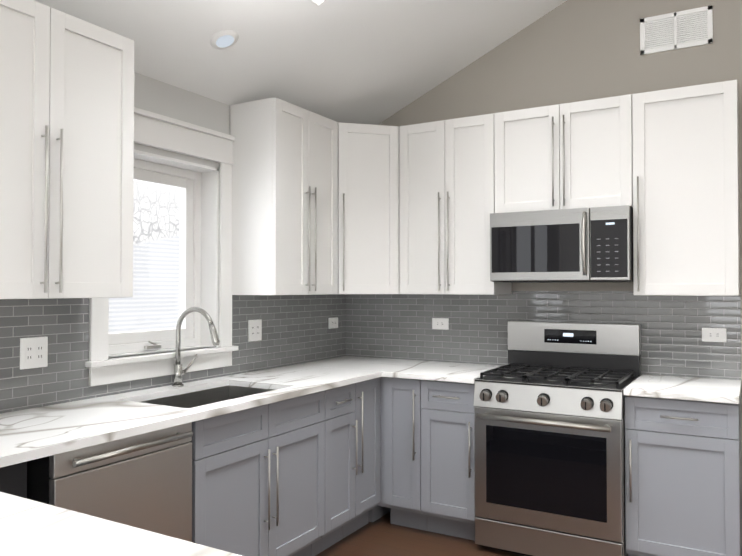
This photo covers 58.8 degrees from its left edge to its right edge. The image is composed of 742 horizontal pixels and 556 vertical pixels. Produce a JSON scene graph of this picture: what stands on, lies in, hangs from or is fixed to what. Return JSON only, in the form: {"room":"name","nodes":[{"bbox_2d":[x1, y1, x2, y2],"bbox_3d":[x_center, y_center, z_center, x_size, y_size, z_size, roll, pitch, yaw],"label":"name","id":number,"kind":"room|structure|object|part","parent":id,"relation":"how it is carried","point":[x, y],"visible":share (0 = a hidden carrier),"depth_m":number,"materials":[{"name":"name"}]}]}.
{"room":"kitchen","nodes":[
{"label":"kitchen","id":0,"kind":"room"},
{"bbox_2d":[89,72,229,358],"bbox_3d":[-2.006,0.217,1.859,0.254,2.440,7.150,-1,-1,30],"label":"wall","id":1,"kind":"structure","parent":0,"point":[161,98],"depth_m":3.40,"materials":[{"name":"grey paint"}]},
{"bbox_2d":[0,0,133,298],"bbox_3d":[-1.299,-0.459,2.478,0.357,1.070,0.758,-1,-1,30],"label":"upper cabinet","id":2,"kind":"object","parent":1,"relation":"attached to","point":[66,147],"visible":1,"depth_m":2.46,"materials":[{"name":"white wood"}]},
{"bbox_2d":[85,107,237,385],"bbox_3d":[-1.084,-0.158,3.353,0.240,1.285,0.950,-1,-1,30],"label":"window","id":3,"kind":"structure","parent":1,"relation":"in","point":[156,130],"depth_m":3.54,"materials":[{"name":"white wood"}]},
{"bbox_3d":[-1.140,-0.112,3.385,0.110,0.966,0.700,-1,-1,30],"label":"window sash","id":4,"kind":"part","parent":3,"relation":"part of","materials":[{"name":"white wood"}]},
{"bbox_2d":[0,294,345,412],"bbox_3d":[-1.085,0.323,3.200,0.004,0.510,3.596,-1,-1,30],"label":"backsplash","id":5,"kind":"structure","parent":1,"relation":"attached to","point":[295,330],"depth_m":2.98,"materials":[{"name":"tile"}]},
{"bbox_2d":[20,337,47,369],"bbox_3d":[-1.373,0.305,2.688,0.008,0.125,0.118,-1,-1,30],"label":"electrical outlet","id":6,"kind":"object","parent":5,"relation":"attached to","point":[33,352],"visible":1,"depth_m":2.68,"materials":[{"name":"white plastic"}]},
{"bbox_2d":[248,319,261,341],"bbox_3d":[-0.683,0.308,3.883,0.008,0.125,0.118,-1,-1,30],"label":"electrical outlet","id":7,"kind":"object","parent":5,"relation":"attached to","point":[254,330],"visible":1,"depth_m":3.88,"materials":[{"name":"white plastic"}]},
{"bbox_2d":[328,317,337,328],"bbox_3d":[-0.262,0.315,4.610,0.008,0.075,0.118,-1,-1,30],"label":"electrical outlet","id":8,"kind":"object","parent":5,"relation":"attached to","point":[332,322],"visible":1,"depth_m":4.60,"materials":[{"name":"white plastic"}]},
{"bbox_2d":[230,97,337,294],"bbox_3d":[-0.485,-0.437,3.884,0.357,1.070,0.614,-1,-1,30],"label":"upper cabinet","id":9,"kind":"object","parent":1,"relation":"attached to","point":[285,199],"visible":1,"depth_m":3.67,"materials":[{"name":"white wood"}]},
{"bbox_2d":[34,0,566,124],"bbox_3d":[0.202,-1.846,0.470,5.500,1.868,7.400,-1,-1,30],"label":"ceiling","id":10,"kind":"structure","parent":0,"point":[373,62],"depth_m":3.54,"materials":[{"name":"white paint"}]},
{"bbox_2d":[210,30,238,49],"bbox_3d":[-0.704,-1.146,3.167,0.130,0.063,0.140,-1,-1,30],"label":"recessed light","id":11,"kind":"object","parent":10,"relation":"in","point":[224,39],"visible":1,"depth_m":3.15,"materials":[{"name":"white"}]},
{"bbox_2d":[308,0,325,5],"bbox_3d":[-0.135,-1.770,2.648,0.765,0.893,0.835,-1,-1,30],"label":"ceiling light","id":12,"kind":"object","parent":10,"relation":"attached to","point":[317,2],"visible":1,"depth_m":3.17,"materials":[{"name":"white"}]},
{"bbox_2d":[316,511,525,555],"bbox_3d":[0.716,1.478,1.306,5.500,0.100,9.450,-1,-1,30],"label":"floor","id":13,"kind":"structure","parent":0,"point":[382,536],"depth_m":3.62,"materials":[{"name":"brown wood"}]},
{"bbox_2d":[0,461,26,498],"bbox_3d":[-1.435,0.996,2.083,0.494,0.888,0.410,-1,-1,30],"label":"base cabinet","id":14,"kind":"object","parent":13,"relation":"on","point":[13,479],"depth_m":2.09,"materials":[{"name":"grey"}]},
{"bbox_2d":[0,492,241,555],"bbox_3d":[-0.690,0.517,0.920,1.634,0.030,0.950,-1,-1,30],"label":"countertop","id":15,"kind":"structure","parent":14,"relation":"on","point":[28,527],"depth_m":1.29,"materials":[{"name":"stone"}]},
{"bbox_2d":[0,356,407,467],"bbox_3d":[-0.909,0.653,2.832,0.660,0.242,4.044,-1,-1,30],"label":"countertop","id":16,"kind":"structure","parent":14,"relation":"on","point":[30,434],"depth_m":2.74,"materials":[{"name":"stone"}]},
{"bbox_2d":[172,307,219,386],"bbox_3d":[-0.836,0.340,3.261,0.299,0.396,0.137,-1,-1,30],"label":"faucet","id":17,"kind":"object","parent":16,"relation":"on","point":[179,372],"visible":1,"depth_m":3.27,"materials":[{"name":"silver metal"}]},
{"bbox_2d":[142,385,271,407],"bbox_3d":[-0.749,0.673,3.095,0.479,0.211,0.764,-1,-1,30],"label":"sink","id":18,"kind":"object","parent":16,"relation":"in","point":[208,394],"depth_m":3.37,"materials":[{"name":"black metal"}]},
{"bbox_2d":[27,422,192,541],"bbox_3d":[-1.101,1.005,2.483,0.664,0.884,0.599,-1,-1,30],"label":"dishwasher","id":19,"kind":"object","parent":13,"relation":"on","point":[143,481],"visible":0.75,"depth_m":2.34,"materials":[{"name":"silver metal"}]},
{"bbox_2d":[190,390,324,555],"bbox_3d":[-0.722,1.013,3.154,0.655,0.888,0.916,-1,-1,30],"label":"base cabinet","id":20,"kind":"object","parent":13,"relation":"on","point":[258,480],"visible":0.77,"depth_m":2.97,"materials":[{"name":"grey wood"}]},
{"bbox_2d":[311,383,357,555],"bbox_3d":[-0.417,1.021,3.682,0.655,0.888,0.296,-1,-1,30],"label":"base cabinet","id":21,"kind":"object","parent":13,"relation":"on","point":[340,426],"visible":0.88,"depth_m":3.54,"materials":[{"name":"grey wood"}]},
{"bbox_2d":[342,377,380,538],"bbox_3d":[-0.269,1.025,3.938,0.655,0.888,0.288,-1,-1,30],"label":"base cabinet","id":22,"kind":"object","parent":13,"relation":"on","point":[367,411],"visible":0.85,"depth_m":3.81,"materials":[{"name":"grey wood"}]},
{"bbox_2d":[368,377,390,522],"bbox_3d":[-0.048,1.031,4.322,0.652,0.888,0.592,-1,-1,30],"label":"base cabinet","id":23,"kind":"object","parent":13,"relation":"on","point":[380,510],"visible":0.07,"depth_m":3.92,"materials":[{"name":"grey wood"}]},
{"bbox_2d":[384,377,426,530],"bbox_3d":[0.324,1.027,4.072,0.238,0.888,0.652,-1,-1,30],"label":"base cabinet","id":24,"kind":"object","parent":13,"relation":"on","point":[402,448],"visible":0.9,"depth_m":3.83,"materials":[{"name":"grey wood"}]},
{"bbox_2d":[384,360,506,383],"bbox_3d":[0.474,0.565,3.995,0.572,0.030,0.649,-1,-1,30],"label":"countertop","id":25,"kind":"structure","parent":24,"relation":"on","point":[415,369],"depth_m":3.91,"materials":[{"name":"stone"}]},
{"bbox_2d":[421,380,475,540],"bbox_3d":[0.575,1.025,3.927,0.334,0.888,0.652,-1,-1,30],"label":"base cabinet","id":26,"kind":"object","parent":13,"relation":"on","point":[447,465],"visible":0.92,"depth_m":3.69,"materials":[{"name":"grey wood"}]},
{"bbox_2d":[473,321,640,555],"bbox_3d":[1.023,0.862,3.604,0.754,1.205,0.719,-1,-1,30],"label":"range","id":27,"kind":"object","parent":13,"relation":"on","point":[549,422],"visible":1,"depth_m":3.40,"materials":[{"name":"silver metal"}]},
{"bbox_2d":[625,393,741,555],"bbox_3d":[1.593,1.016,3.338,0.486,0.888,0.652,-1,-1,30],"label":"base cabinet","id":28,"kind":"object","parent":13,"relation":"on","point":[683,481],"visible":1,"depth_m":3.09,"materials":[{"name":"grey wood"}]},
{"bbox_2d":[623,374,740,403],"bbox_3d":[1.595,0.555,3.347,0.490,0.030,0.649,-1,-1,30],"label":"countertop","id":29,"kind":"structure","parent":28,"relation":"on","point":[647,385],"depth_m":3.21,"materials":[{"name":"stone"}]},
{"bbox_2d":[378,0,741,465],"bbox_3d":[2.017,-0.544,3.588,5.500,4.015,0.150,-1,-1,30],"label":"wall","id":30,"kind":"structure","parent":0,"point":[569,51],"depth_m":3.94,"materials":[{"name":"grey paint"}]},
{"bbox_2d":[338,122,399,293],"bbox_3d":[-0.073,-0.430,4.351,0.604,1.070,0.607,-1,-1,30],"label":"upper cabinet","id":31,"kind":"object","parent":30,"relation":"attached to","point":[368,208],"visible":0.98,"depth_m":4.14,"materials":[{"name":"white wood"}]},
{"bbox_2d":[400,113,511,294],"bbox_3d":[0.524,-0.433,4.150,0.624,1.070,0.357,-1,-1,30],"label":"upper cabinet","id":32,"kind":"object","parent":30,"relation":"attached to","point":[447,187],"visible":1,"depth_m":4.01,"materials":[{"name":"white wood"}]},
{"bbox_2d":[346,291,740,379],"bbox_3d":[0.895,0.337,4.134,2.488,0.510,0.004,-1,-1,30],"label":"backsplash","id":33,"kind":"structure","parent":30,"relation":"attached to","point":[393,326],"depth_m":4.08,"materials":[{"name":"tile"}]},
{"bbox_2d":[432,318,448,329],"bbox_3d":[0.460,0.304,4.378,0.118,0.075,0.008,-1,-1,30],"label":"electrical outlet","id":34,"kind":"object","parent":33,"relation":"attached to","point":[440,323],"visible":1,"depth_m":4.37,"materials":[{"name":"white plastic"}]},
{"bbox_2d":[702,328,726,341],"bbox_3d":[1.858,0.308,3.570,0.118,0.075,0.008,-1,-1,30],"label":"electrical outlet","id":35,"kind":"object","parent":33,"relation":"attached to","point":[713,334],"visible":1,"depth_m":3.57,"materials":[{"name":"white plastic"}]},
{"bbox_2d":[494,94,632,212],"bbox_3d":[1.125,-0.674,3.806,0.758,0.598,0.357,-1,-1,30],"label":"upper cabinet","id":36,"kind":"object","parent":30,"relation":"attached to","point":[579,154],"visible":0.81,"depth_m":3.66,"materials":[{"name":"white wood"}]},
{"bbox_2d":[490,205,632,282],"bbox_3d":[1.098,-0.174,3.751,0.754,0.396,0.465,-1,-1,30],"label":"microwave","id":37,"kind":"object","parent":36,"relation":"attached to","point":[592,244],"visible":1,"depth_m":3.57,"materials":[{"name":"silver metal"}]},
{"bbox_2d":[640,5,712,54],"bbox_3d":[1.704,-1.383,3.688,0.370,0.207,0.012,-1,-1,30],"label":"air vent","id":38,"kind":"object","parent":30,"relation":"in","point":[678,30],"visible":1,"depth_m":3.68,"materials":[{"name":"white plastic"}]},
{"bbox_2d":[632,80,739,295],"bbox_3d":[1.667,-0.443,3.489,0.486,1.070,0.357,-1,-1,30],"label":"upper cabinet","id":39,"kind":"object","parent":30,"relation":"attached to","point":[686,239],"visible":1,"depth_m":3.36,"materials":[{"name":"white wood"}]},
{"label":"outside","id":40,"kind":"structure","parent":0,"visible":0},
{"bbox_2d":[109,181,179,332],"bbox_3d":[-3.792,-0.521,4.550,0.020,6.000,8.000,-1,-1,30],"label":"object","id":41,"kind":"structure","parent":40,"point":[154,234],"depth_m":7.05,"materials":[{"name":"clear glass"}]}
]}

